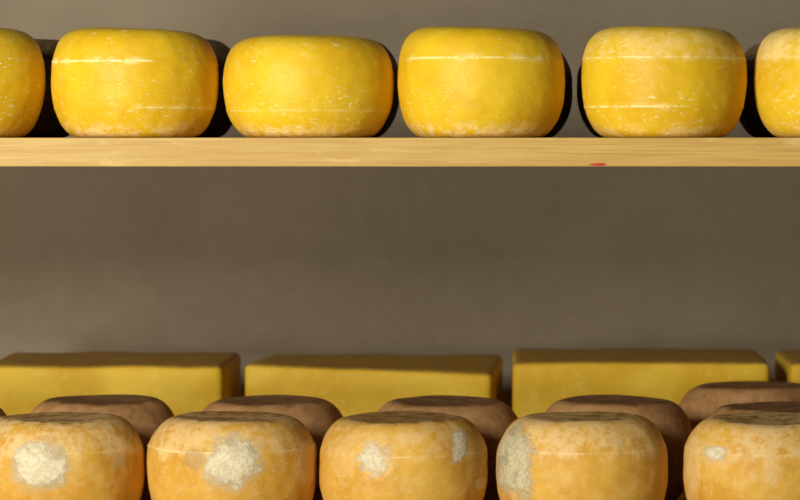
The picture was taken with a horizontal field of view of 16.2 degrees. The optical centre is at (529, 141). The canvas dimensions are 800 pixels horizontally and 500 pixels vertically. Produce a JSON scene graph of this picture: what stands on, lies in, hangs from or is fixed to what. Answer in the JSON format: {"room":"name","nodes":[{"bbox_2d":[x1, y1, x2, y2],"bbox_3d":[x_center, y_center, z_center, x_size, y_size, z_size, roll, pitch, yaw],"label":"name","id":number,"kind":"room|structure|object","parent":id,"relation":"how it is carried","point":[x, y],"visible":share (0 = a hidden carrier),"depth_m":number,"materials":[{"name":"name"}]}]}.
{"room":"cheese aging room","nodes":[
{"label":"cheese aging room","id":0,"kind":"room"},
{"bbox_2d":[0,0,799,408],"bbox_3d":[0.000,-0.050,6.575,8.000,3.000,0.150,0,0,0],"label":"wall","id":1,"kind":"structure","parent":0,"point":[254,263],"depth_m":6.50,"materials":[{"name":"paint"}]},
{"bbox_2d":[0,138,799,166],"bbox_3d":[-0.100,0.018,5.671,3.800,0.050,1.658,0,0,0],"label":"shelf board","id":2,"kind":"object","parent":1,"relation":"attached to","point":[14,152],"visible":1,"depth_m":4.84,"materials":[{"name":"brown wood"}]},
{"bbox_2d":[0,28,45,137],"bbox_3d":[-1.016,-0.108,4.999,0.299,0.201,0.300,0,0,0],"label":"cheese","id":3,"kind":"object","parent":2,"relation":"on","point":[22,67],"visible":1,"depth_m":4.93,"materials":[{"name":"yellow food"}]},
{"bbox_2d":[20,39,69,137],"bbox_3d":[-0.991,-0.102,5.335,0.291,0.188,0.290,0,0,0],"label":"cheese","id":4,"kind":"object","parent":2,"relation":"on","point":[47,125],"visible":0.26,"depth_m":5.24,"materials":[{"name":"food"}]},
{"bbox_2d":[51,27,218,137],"bbox_3d":[-0.705,-0.105,5.000,0.296,0.196,0.296,0,0,0],"label":"cheese","id":5,"kind":"object","parent":2,"relation":"on","point":[106,82],"visible":1,"depth_m":4.88,"materials":[{"name":"yellow food"}]},
{"bbox_2d":[193,39,231,137],"bbox_3d":[-0.695,-0.102,5.335,0.291,0.188,0.291,0,0,0],"label":"cheese","id":6,"kind":"object","parent":2,"relation":"on","point":[220,123],"visible":0.17,"depth_m":5.26,"materials":[{"name":"food"}]},
{"bbox_2d":[223,35,393,137],"bbox_3d":[-0.395,-0.099,4.999,0.305,0.182,0.304,0,0,0],"label":"cheese","id":7,"kind":"object","parent":2,"relation":"on","point":[275,86],"visible":1,"depth_m":4.88,"materials":[{"name":"yellow food"}]},
{"bbox_2d":[368,41,398,137],"bbox_3d":[-0.392,-0.101,5.335,0.291,0.186,0.293,0,0,0],"label":"cheese","id":8,"kind":"object","parent":2,"relation":"on","point":[395,104],"visible":0.09,"depth_m":5.30,"materials":[{"name":"food"}]},
{"bbox_2d":[397,26,564,137],"bbox_3d":[-0.087,-0.107,4.999,0.300,0.199,0.301,0,0,0],"label":"cheese","id":9,"kind":"object","parent":2,"relation":"on","point":[453,82],"visible":1,"depth_m":4.88,"materials":[{"name":"yellow food"}]},
{"bbox_2d":[539,53,572,137],"bbox_3d":[-0.061,-0.098,5.335,0.285,0.181,0.287,0,0,0],"label":"cheese","id":10,"kind":"object","parent":2,"relation":"on","point":[567,104],"visible":0.12,"depth_m":5.29,"materials":[{"name":"food"}]},
{"bbox_2d":[577,63,605,137],"bbox_3d":[0.232,-0.098,5.336,0.286,0.180,0.287,0,0,0],"label":"cheese","id":11,"kind":"object","parent":2,"relation":"on","point":[584,117],"visible":0.04,"depth_m":5.30,"materials":[{"name":"black food"}]},
{"bbox_2d":[581,26,746,137],"bbox_3d":[0.240,-0.107,5.001,0.296,0.198,0.295,0,0,0],"label":"cheese","id":12,"kind":"object","parent":2,"relation":"on","point":[638,81],"visible":1,"depth_m":4.88,"materials":[{"name":"yellow food"}]},
{"bbox_2d":[739,44,779,137],"bbox_3d":[0.533,-0.098,5.335,0.296,0.180,0.298,0,0,0],"label":"cheese","id":13,"kind":"object","parent":2,"relation":"on","point":[750,119],"visible":0.32,"depth_m":5.26,"materials":[{"name":"food"}]},
{"bbox_2d":[754,27,799,137],"bbox_3d":[0.550,-0.106,5.000,0.299,0.198,0.298,0,0,0],"label":"cheese","id":14,"kind":"object","parent":2,"relation":"on","point":[777,60],"visible":1,"depth_m":4.92,"materials":[{"name":"yellow food"}]},
{"bbox_2d":[676,489,686,499],"bbox_3d":[-0.100,0.710,5.671,3.800,0.050,1.658,0,0,0],"label":"shelf board","id":15,"kind":"object","parent":1,"relation":"attached to","point":[682,496],"visible":0.02,"depth_m":5.41,"materials":[{"name":"brown wood"}]},
{"bbox_2d":[0,408,6,416],"bbox_3d":[-1.128,0.590,5.318,0.294,0.190,0.294,0,0,0],"label":"cheese","id":16,"kind":"object","parent":15,"relation":"on","point":[2,413],"visible":0.09,"depth_m":5.32,"materials":[{"name":"brown food"}]},
{"bbox_2d":[0,412,144,499],"bbox_3d":[-0.841,0.587,5.000,0.305,0.197,0.305,0,0,0],"label":"cheese","id":17,"kind":"object","parent":15,"relation":"on","point":[44,455],"visible":1,"depth_m":4.88,"materials":[{"name":"orange food"}]},
{"bbox_2d":[31,394,173,499],"bbox_3d":[-0.813,0.586,5.319,0.299,0.199,0.300,0,0,0],"label":"cheese","id":18,"kind":"object","parent":15,"relation":"on","point":[146,414],"visible":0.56,"depth_m":5.23,"materials":[{"name":"brown food"}]},
{"bbox_2d":[0,351,240,415],"bbox_3d":[-0.889,0.573,5.985,0.506,0.224,0.394,0,0,0],"label":"cheese block","id":19,"kind":"object","parent":15,"relation":"on","point":[187,382],"visible":0.44,"depth_m":5.79,"materials":[{"name":"yellow food"}]},
{"bbox_2d":[147,411,316,499],"bbox_3d":[-0.532,0.586,5.000,0.302,0.197,0.305,0,0,0],"label":"cheese","id":20,"kind":"object","parent":15,"relation":"on","point":[201,455],"visible":1,"depth_m":4.88,"materials":[{"name":"orange food"}]},
{"bbox_2d":[203,395,342,499],"bbox_3d":[-0.492,0.587,5.317,0.295,0.197,0.296,0,0,0],"label":"cheese","id":21,"kind":"object","parent":15,"relation":"on","point":[317,415],"visible":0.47,"depth_m":5.23,"materials":[{"name":"brown food"}]},
{"bbox_2d":[245,354,502,416],"bbox_3d":[-0.326,0.573,5.985,0.517,0.225,0.394,0,0,3],"label":"cheese block","id":22,"kind":"object","parent":15,"relation":"on","point":[353,383],"visible":0.38,"depth_m":5.80,"materials":[{"name":"yellow food"}]},
{"bbox_2d":[319,411,487,499],"bbox_3d":[-0.226,0.587,5.000,0.302,0.196,0.301,0,0,0],"label":"cheese","id":23,"kind":"object","parent":15,"relation":"on","point":[384,455],"visible":1,"depth_m":4.88,"materials":[{"name":"orange food"}]},
{"bbox_2d":[378,395,517,499],"bbox_3d":[-0.160,0.587,5.317,0.294,0.196,0.295,0,0,0],"label":"cheese","id":24,"kind":"object","parent":15,"relation":"on","point":[491,417],"visible":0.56,"depth_m":5.22,"materials":[{"name":"brown food"}]},
{"bbox_2d":[496,411,667,499],"bbox_3d":[0.093,0.586,5.000,0.308,0.197,0.307,0,0,0],"label":"cheese","id":25,"kind":"object","parent":15,"relation":"on","point":[591,455],"visible":1,"depth_m":4.88,"materials":[{"name":"orange food"}]},
{"bbox_2d":[546,395,691,499],"bbox_3d":[0.161,0.586,5.319,0.299,0.197,0.301,0,0,0],"label":"cheese","id":26,"kind":"object","parent":15,"relation":"on","point":[672,422],"visible":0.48,"depth_m":5.23,"materials":[{"name":"brown food"}]},
{"bbox_2d":[512,348,769,417],"bbox_3d":[0.231,0.569,5.985,0.538,0.231,0.394,0,0,0],"label":"cheese block","id":27,"kind":"object","parent":15,"relation":"on","point":[541,378],"visible":0.41,"depth_m":5.79,"materials":[{"name":"yellow food"}]},
{"bbox_2d":[679,381,799,430],"bbox_3d":[0.442,0.585,5.625,0.302,0.200,0.301,0,0,0],"label":"cheese","id":28,"kind":"object","parent":15,"relation":"on","point":[700,401],"visible":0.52,"depth_m":5.53,"materials":[{"name":"brown food"}]},
{"bbox_2d":[683,412,799,499],"bbox_3d":[0.428,0.588,5.001,0.310,0.194,0.309,0,0,0],"label":"cheese","id":29,"kind":"object","parent":15,"relation":"on","point":[748,455],"visible":1,"depth_m":4.88,"materials":[{"name":"orange food"}]},
{"bbox_2d":[708,401,799,417],"bbox_3d":[0.470,0.593,5.317,0.294,0.184,0.295,0,0,0],"label":"cheese","id":30,"kind":"object","parent":15,"relation":"on","point":[775,406],"visible":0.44,"depth_m":5.30,"materials":[{"name":"brown food"}]},
{"bbox_2d":[775,350,799,383],"bbox_3d":[0.809,0.571,5.985,0.542,0.228,0.394,0,0,0],"label":"cheese block","id":31,"kind":"object","parent":15,"relation":"on","point":[787,362],"visible":0.34,"depth_m":5.96,"materials":[{"name":"yellow food"}]}
]}

